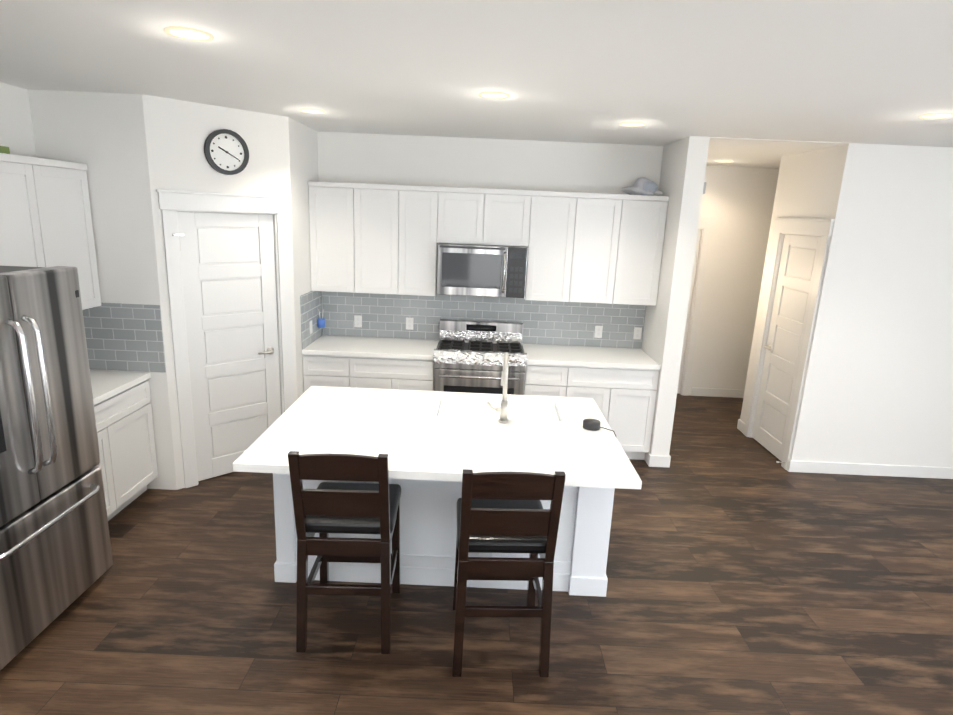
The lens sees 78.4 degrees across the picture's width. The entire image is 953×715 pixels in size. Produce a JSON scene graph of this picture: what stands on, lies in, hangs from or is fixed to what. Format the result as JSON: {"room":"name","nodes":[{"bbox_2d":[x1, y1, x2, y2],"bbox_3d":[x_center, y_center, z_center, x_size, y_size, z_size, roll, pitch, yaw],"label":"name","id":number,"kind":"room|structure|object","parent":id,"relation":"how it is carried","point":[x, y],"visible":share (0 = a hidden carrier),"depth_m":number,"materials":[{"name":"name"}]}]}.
{"room":"kitchen","nodes":[
{"label":"kitchen","id":0,"kind":"room"},
{"bbox_2d":[0,82,35,156],"bbox_3d":[-3.022,0.347,1.069,0.140,2.740,9.370,2,14,0],"label":"wall","id":1,"kind":"structure","parent":0,"point":[16,133],"depth_m":3.63,"materials":[{"name":"white paint"}]},
{"bbox_2d":[0,153,55,266],"bbox_3d":[-2.734,-0.648,3.252,0.327,0.920,0.540,2,14,0],"label":"upper cabinet","id":2,"kind":"object","parent":1,"relation":"attached to","point":[45,216],"depth_m":3.32,"materials":[{"name":"white wood"}]},
{"bbox_2d":[0,146,9,153],"bbox_3d":[-2.710,-1.121,3.111,0.200,0.042,0.320,2,14,0],"label":"box","id":3,"kind":"object","parent":2,"relation":"on","point":[4,149],"visible":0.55,"depth_m":3.23,"materials":[{"name":"green cardboard"}]},
{"bbox_2d":[44,158,100,309],"bbox_3d":[-2.729,-0.746,3.656,0.327,0.920,0.532,2,14,0],"label":"upper cabinet","id":4,"kind":"object","parent":1,"relation":"attached to","point":[68,192],"depth_m":3.73,"materials":[{"name":"white wood"}]},
{"bbox_2d":[83,303,165,371],"bbox_3d":[-2.561,-0.024,3.594,0.726,0.479,1.014,2,14,0],"label":"tile backsplash","id":5,"kind":"structure","parent":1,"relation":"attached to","point":[123,337],"depth_m":4.08,"materials":[{"name":"grey tile"}]},
{"bbox_2d":[28,90,318,489],"bbox_3d":[-2.184,-0.519,4.758,1.430,2.740,1.490,2,14,0],"label":"wall","id":6,"kind":"structure","parent":0,"point":[133,152],"depth_m":3.96,"materials":[{"name":"white paint"}]},
{"bbox_2d":[156,189,294,487],"bbox_3d":[-1.857,-0.138,4.476,0.948,2.162,0.141,-11,19,-43],"label":"door frame","id":7,"kind":"structure","parent":6,"relation":"attached to","point":[171,203],"depth_m":4.27,"materials":[{"name":"white wood"}]},
{"bbox_2d":[204,129,248,174],"bbox_3d":[-1.759,-1.447,4.118,0.304,0.304,0.032,-11,19,-43],"label":"wall clock","id":8,"kind":"object","parent":6,"relation":"attached to","point":[226,151],"visible":1,"depth_m":4.12,"materials":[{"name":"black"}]},
{"bbox_2d":[177,212,280,480],"bbox_3d":[-1.842,-0.068,4.469,0.698,2.011,0.100,-11,19,-43],"label":"pantry door","id":9,"kind":"structure","parent":6,"relation":"in","point":[228,272],"depth_m":4.45,"materials":[{"name":"white wood"}]},
{"bbox_2d":[0,393,952,714],"bbox_3d":[0.337,1.526,2.817,11.000,0.100,12.700,2,14,0],"label":"floor","id":10,"kind":"structure","parent":0,"point":[746,575],"depth_m":3.11,"materials":[{"name":"brown wood"}]},
{"bbox_2d":[0,266,112,669],"bbox_3d":[-2.439,0.482,2.705,0.943,1.750,0.900,2,14,0],"label":"refrigerator","id":11,"kind":"object","parent":10,"relation":"on","point":[56,560],"visible":1,"depth_m":2.75,"materials":[{"name":"grey metal"}]},
{"bbox_2d":[94,380,157,520],"bbox_3d":[-2.649,0.670,3.758,0.607,0.870,1.002,2,14,0],"label":"base cabinet","id":12,"kind":"object","parent":10,"relation":"on","point":[127,464],"visible":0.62,"depth_m":3.92,"materials":[{"name":"white wood"}]},
{"bbox_2d":[90,370,150,404],"bbox_3d":[-2.623,0.228,3.650,0.623,0.040,1.002,2,14,0],"label":"countertop","id":13,"kind":"structure","parent":12,"relation":"on","point":[106,384],"depth_m":3.90,"materials":[{"name":"white stone"}]},
{"bbox_2d":[303,354,358,392],"bbox_3d":[-1.271,0.329,5.393,0.460,0.870,0.627,2,14,0],"label":"base cabinet","id":14,"kind":"object","parent":10,"relation":"on","point":[318,370],"depth_m":5.02,"materials":[{"name":"white wood"}]},
{"bbox_2d":[302,335,660,369],"bbox_3d":[0.042,-0.056,5.273,3.051,0.040,0.643,2,14,0],"label":"countertop","id":15,"kind":"structure","parent":14,"relation":"on","point":[537,354],"depth_m":5.15,"materials":[{"name":"white stone"}]},
{"bbox_2d":[288,451,400,653],"bbox_3d":[-0.628,0.864,2.925,0.450,1.053,0.580,2,14,-2],"label":"stool","id":16,"kind":"object","parent":10,"relation":"on","point":[323,509],"visible":1,"depth_m":2.75,"materials":[{"name":"brown wood"}]},
{"bbox_2d":[359,357,433,390],"bbox_3d":[-0.769,0.350,5.391,0.784,0.870,0.627,2,14,0],"label":"base cabinet","id":17,"kind":"object","parent":10,"relation":"on","point":[375,373],"depth_m":5.02,"materials":[{"name":"white wood"}]},
{"bbox_2d":[273,398,625,596],"bbox_3d":[-0.172,0.806,3.650,1.927,0.860,0.884,2,14,0],"label":"kitchen island","id":18,"kind":"object","parent":10,"relation":"on","point":[428,510],"depth_m":3.31,"materials":[{"name":"white wood"}]},
{"bbox_2d":[232,410,641,489],"bbox_3d":[-0.181,0.467,3.137,1.930,0.040,0.790,2,14,0],"label":"island countertop","id":19,"kind":"structure","parent":18,"relation":"on","point":[418,447],"depth_m":3.07,"materials":[{"name":"white stone"}]},
{"bbox_2d":[487,352,508,423],"bbox_3d":[0.131,0.165,3.502,0.135,0.398,0.241,2,14,0],"label":"faucet","id":20,"kind":"object","parent":19,"relation":"on","point":[503,411],"visible":0.98,"depth_m":3.42,"materials":[{"name":"silver metal"}]},
{"bbox_2d":[583,418,600,430],"bbox_3d":[0.674,0.393,3.421,0.100,0.039,0.100,2,14,0],"label":"smart speaker","id":21,"kind":"object","parent":19,"relation":"on","point":[590,424],"visible":1,"depth_m":3.39},
{"bbox_2d":[433,319,525,394],"bbox_3d":[0.020,0.279,5.304,0.780,1.115,0.721,2,14,0],"label":"range","id":22,"kind":"object","parent":10,"relation":"on","point":[465,378],"visible":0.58,"depth_m":4.99,"materials":[{"name":"silver metal"}]},
{"bbox_2d":[433,330,526,366],"bbox_3d":[0.036,-0.091,5.184,0.795,0.182,0.599,2,14,0],"label":"foil","id":23,"kind":"object","parent":22,"relation":"on","point":[471,357],"visible":0.98,"depth_m":4.93,"materials":[{"name":"silver metal"}]},
{"bbox_2d":[452,469,565,676],"bbox_3d":[0.125,0.922,2.820,0.450,1.053,0.580,2,14,-3],"label":"stool","id":24,"kind":"object","parent":10,"relation":"on","point":[501,512],"visible":1,"depth_m":2.64,"materials":[{"name":"brown wood"}]},
{"bbox_2d":[524,364,578,396],"bbox_3d":[0.621,0.410,5.386,0.421,0.870,0.627,2,14,0],"label":"base cabinet","id":25,"kind":"object","parent":10,"relation":"on","point":[540,380],"depth_m":5.02,"materials":[{"name":"white wood"}]},
{"bbox_2d":[575,366,658,459],"bbox_3d":[1.130,0.433,5.384,0.838,0.870,0.627,2,14,0],"label":"base cabinet","id":26,"kind":"object","parent":10,"relation":"on","point":[624,399],"depth_m":5.05,"materials":[{"name":"white wood"}]},
{"bbox_2d":[0,0,952,167],"bbox_3d":[0.454,-1.231,2.143,11.000,0.100,12.700,2,14,0],"label":"ceiling","id":27,"kind":"structure","parent":0,"point":[667,72],"depth_m":2.63,"materials":[{"name":"white paint"}]},
{"bbox_2d":[164,26,212,40],"bbox_3d":[-1.144,-1.288,2.327,0.175,0.006,0.175,1,14,-6],"label":"recessed light","id":28,"kind":"object","parent":27,"relation":"in","point":[188,33],"depth_m":2.32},
{"bbox_2d":[299,108,324,113],"bbox_3d":[-1.139,-1.711,4.056,0.175,0.006,0.175,1,14,-6],"label":"recessed light","id":29,"kind":"object","parent":27,"relation":"in","point":[307,110],"depth_m":4.04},
{"bbox_2d":[478,92,509,98],"bbox_3d":[0.098,-1.465,3.265,0.175,0.006,0.175,1,14,-6],"label":"recessed light","id":30,"kind":"object","parent":27,"relation":"in","point":[490,95],"depth_m":3.26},
{"bbox_2d":[619,122,645,126],"bbox_3d":[1.078,-1.612,4.038,0.175,0.006,0.175,-8,17,-37],"label":"recessed light","id":31,"kind":"object","parent":27,"relation":"in","point":[630,124],"depth_m":4.03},
{"bbox_2d":[715,160,732,161],"bbox_3d":[2.597,-2.059,6.131,0.175,0.006,0.175,1,14,-6],"label":"recessed light","id":32,"kind":"object","parent":27,"relation":"in","point":[716,160],"depth_m":6.11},
{"bbox_2d":[919,113,952,118],"bbox_3d":[2.617,-1.370,3.313,0.175,0.006,0.175,-8,17,-37],"label":"recessed light","id":33,"kind":"object","parent":27,"relation":"in","point":[933,115],"depth_m":3.31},
{"bbox_2d":[317,132,663,313],"bbox_3d":[-0.646,-0.645,5.544,4.486,2.740,0.140,2,14,0],"label":"wall","id":34,"kind":"structure","parent":0,"point":[507,164],"depth_m":5.20,"materials":[{"name":"white paint"}]},
{"bbox_2d":[308,181,363,292],"bbox_3d":[-1.219,-1.062,5.208,0.446,0.920,0.327,2,14,0],"label":"upper cabinet","id":35,"kind":"object","parent":34,"relation":"attached to","point":[336,209],"depth_m":5.05,"materials":[{"name":"white wood"}]},
{"bbox_2d":[364,185,407,294],"bbox_3d":[-0.864,-1.046,5.207,0.504,0.920,0.327,2,14,0],"label":"upper cabinet","id":36,"kind":"object","parent":34,"relation":"attached to","point":[385,206],"depth_m":5.05,"materials":[{"name":"white wood"}]},
{"bbox_2d":[408,185,439,295],"bbox_3d":[-0.535,-1.032,5.206,0.394,0.920,0.327,2,14,0],"label":"upper cabinet","id":37,"kind":"object","parent":34,"relation":"attached to","point":[423,201],"depth_m":5.04,"materials":[{"name":"white wood"}]},
{"bbox_2d":[440,187,491,244],"bbox_3d":[-0.102,-1.239,5.149,0.454,0.455,0.327,2,14,0],"label":"upper cabinet","id":38,"kind":"object","parent":34,"relation":"attached to","point":[465,214],"depth_m":4.99,"materials":[{"name":"white wood"}]},
{"bbox_2d":[436,243,527,297],"bbox_3d":[0.046,-0.781,5.193,0.770,0.437,0.454,2,14,0],"label":"microwave","id":39,"kind":"object","parent":38,"relation":"attached to","point":[481,270],"visible":0.94,"depth_m":5.02,"materials":[{"name":"silver metal"}]},
{"bbox_2d":[300,291,645,349],"bbox_3d":[0.053,-0.310,5.213,3.052,0.482,0.638,2,14,0],"label":"tile backsplash","id":40,"kind":"structure","parent":34,"relation":"attached to","point":[543,322],"depth_m":5.51,"materials":[{"name":"grey tile"}]},
{"bbox_2d":[309,320,312,333],"bbox_3d":[-1.465,-0.267,5.170,0.005,0.115,0.072,2,14,0],"label":"electrical outlet plate","id":41,"kind":"object","parent":40,"relation":"attached to","point":[310,323],"depth_m":5.17,"materials":[{"name":"white plastic"}]},
{"bbox_2d":[318,309,324,327],"bbox_3d":[-1.426,-0.363,5.369,0.068,0.171,0.073,2,14,0],"label":"cup","id":42,"kind":"object","parent":40,"relation":"attached to","point":[321,322],"visible":0.98,"depth_m":5.35,"materials":[{"name":"blue plastic"}]},
{"bbox_2d":[354,315,361,327],"bbox_3d":[-1.123,-0.342,5.538,0.072,0.115,0.007,2,14,0],"label":"electrical outlet plate","id":43,"kind":"object","parent":40,"relation":"attached to","point":[357,318],"depth_m":5.54,"materials":[{"name":"white plastic"}]},
{"bbox_2d":[406,317,413,329],"bbox_3d":[-0.633,-0.321,5.536,0.072,0.115,0.007,2,14,0],"label":"electrical outlet plate","id":44,"kind":"object","parent":40,"relation":"attached to","point":[410,322],"depth_m":5.53,"materials":[{"name":"white plastic"}]},
{"bbox_2d":[594,326,602,337],"bbox_3d":[1.155,-0.244,5.529,0.072,0.115,0.007,2,14,0],"label":"electrical outlet plate","id":45,"kind":"object","parent":40,"relation":"attached to","point":[598,329],"depth_m":5.53,"materials":[{"name":"white plastic"}]},
{"bbox_2d":[633,327,641,339],"bbox_3d":[1.525,-0.228,5.528,0.072,0.115,0.007,2,14,0],"label":"electrical outlet plate","id":46,"kind":"object","parent":40,"relation":"attached to","point":[637,331],"depth_m":5.53,"materials":[{"name":"white plastic"}]},
{"bbox_2d":[492,189,531,248],"bbox_3d":[0.233,-1.225,5.148,0.455,0.455,0.327,2,14,0],"label":"upper cabinet","id":47,"kind":"object","parent":34,"relation":"attached to","point":[511,209],"depth_m":4.99,"materials":[{"name":"white wood"}]},
{"bbox_2d":[524,191,587,301],"bbox_3d":[0.673,-0.980,5.201,0.444,0.920,0.327,2,14,0],"label":"upper cabinet","id":48,"kind":"object","parent":34,"relation":"attached to","point":[581,247],"depth_m":5.05,"materials":[{"name":"white wood"}]},
{"bbox_2d":[576,193,631,303],"bbox_3d":[1.028,-0.964,5.200,0.505,0.920,0.327,2,14,0],"label":"upper cabinet","id":49,"kind":"object","parent":34,"relation":"attached to","point":[606,216],"depth_m":5.04,"materials":[{"name":"white wood"}]},
{"bbox_2d":[621,177,662,195],"bbox_3d":[1.440,-1.472,5.036,0.336,0.149,0.245,2,14,0],"label":"hat","id":50,"kind":"object","parent":49,"relation":"on","point":[644,186],"visible":0.83,"depth_m":4.96,"materials":[{"name":"grey fabric"}]},
{"bbox_2d":[620,195,668,305],"bbox_3d":[1.384,-0.949,5.198,0.448,0.920,0.327,2,14,0],"label":"upper cabinet","id":51,"kind":"object","parent":34,"relation":"attached to","point":[646,230],"depth_m":5.04,"materials":[{"name":"white wood"}]},
{"bbox_2d":[641,136,709,455],"bbox_3d":[1.676,-0.635,5.904,0.155,2.740,2.240,2,14,0],"label":"wall","id":52,"kind":"structure","parent":0,"point":[683,170],"depth_m":4.85,"materials":[{"name":"white paint"}]},
{"bbox_2d":[655,455,670,466],"bbox_3d":[1.696,0.649,6.210,0.034,0.105,2.254,2,14,0],"label":"baseboard","id":53,"kind":"structure","parent":52,"relation":"attached to","point":[664,460],"depth_m":5.11,"materials":[{"name":"white wood"}]},
{"bbox_2d":[689,165,778,394],"bbox_3d":[3.663,-0.832,7.053,3.790,2.740,0.140,2,14,0],"label":"wall","id":54,"kind":"structure","parent":0,"point":[737,203],"depth_m":6.94,"materials":[{"name":"white paint"}]},
{"bbox_2d":[677,229,700,393],"bbox_3d":[2.227,-0.537,7.083,0.748,2.016,0.100,2,14,0],"label":"hall door","id":55,"kind":"structure","parent":54,"relation":"in","point":[689,309],"depth_m":7.08,"materials":[{"name":"white wood"}]},
{"bbox_2d":[680,217,714,395],"bbox_3d":[2.233,-0.611,7.111,0.978,2.167,0.170,2,14,0],"label":"door frame","id":56,"kind":"structure","parent":54,"relation":"attached to","point":[705,226],"depth_m":7.02,"materials":[{"name":"white wood"}]},
{"bbox_2d":[691,387,744,397],"bbox_3d":[3.993,0.482,7.289,2.620,0.105,0.014,2,14,0],"label":"baseboard","id":57,"kind":"structure","parent":54,"relation":"attached to","point":[712,392],"depth_m":7.29,"materials":[{"name":"white wood"}]},
{"bbox_2d":[710,137,849,144],"bbox_3d":[2.335,-1.687,4.558,1.080,0.005,0.120,2,14,0],"label":"header beam","id":58,"kind":"structure","parent":0,"point":[776,141],"depth_m":4.54,"materials":[{"name":"white paint"}]},
{"bbox_2d":[740,143,952,467],"bbox_3d":[4.178,-0.391,5.341,2.710,2.740,1.060,2,14,0],"label":"wall","id":59,"kind":"structure","parent":0,"point":[877,388],"depth_m":4.85,"materials":[{"name":"white paint"}]},
{"bbox_2d":[737,419,744,429],"bbox_3d":[4.025,0.756,6.175,2.524,0.105,0.014,2,14,0],"label":"baseboard","id":60,"kind":"structure","parent":59,"relation":"attached to","point":[740,426],"depth_m":6.11,"materials":[{"name":"white wood"}]},
{"bbox_2d":[752,234,821,460],"bbox_3d":[2.819,-0.092,5.364,0.100,2.016,0.688,2,14,0],"label":"door","id":61,"kind":"structure","parent":59,"relation":"in","point":[795,282],"depth_m":5.38,"materials":[{"name":"white wood"}]},
{"bbox_2d":[743,219,834,469],"bbox_3d":[2.867,-0.154,5.351,0.170,2.167,0.928,2,14,0],"label":"door frame","id":62,"kind":"structure","parent":59,"relation":"attached to","point":[815,227],"depth_m":5.18,"materials":[{"name":"white wood"}]},
{"bbox_2d":[787,460,952,478],"bbox_3d":[4.040,1.009,5.142,2.584,0.105,0.034,2,14,0],"label":"baseboard","id":63,"kind":"structure","parent":59,"relation":"attached to","point":[850,468],"depth_m":5.13,"materials":[{"name":"white wood"}]}
]}

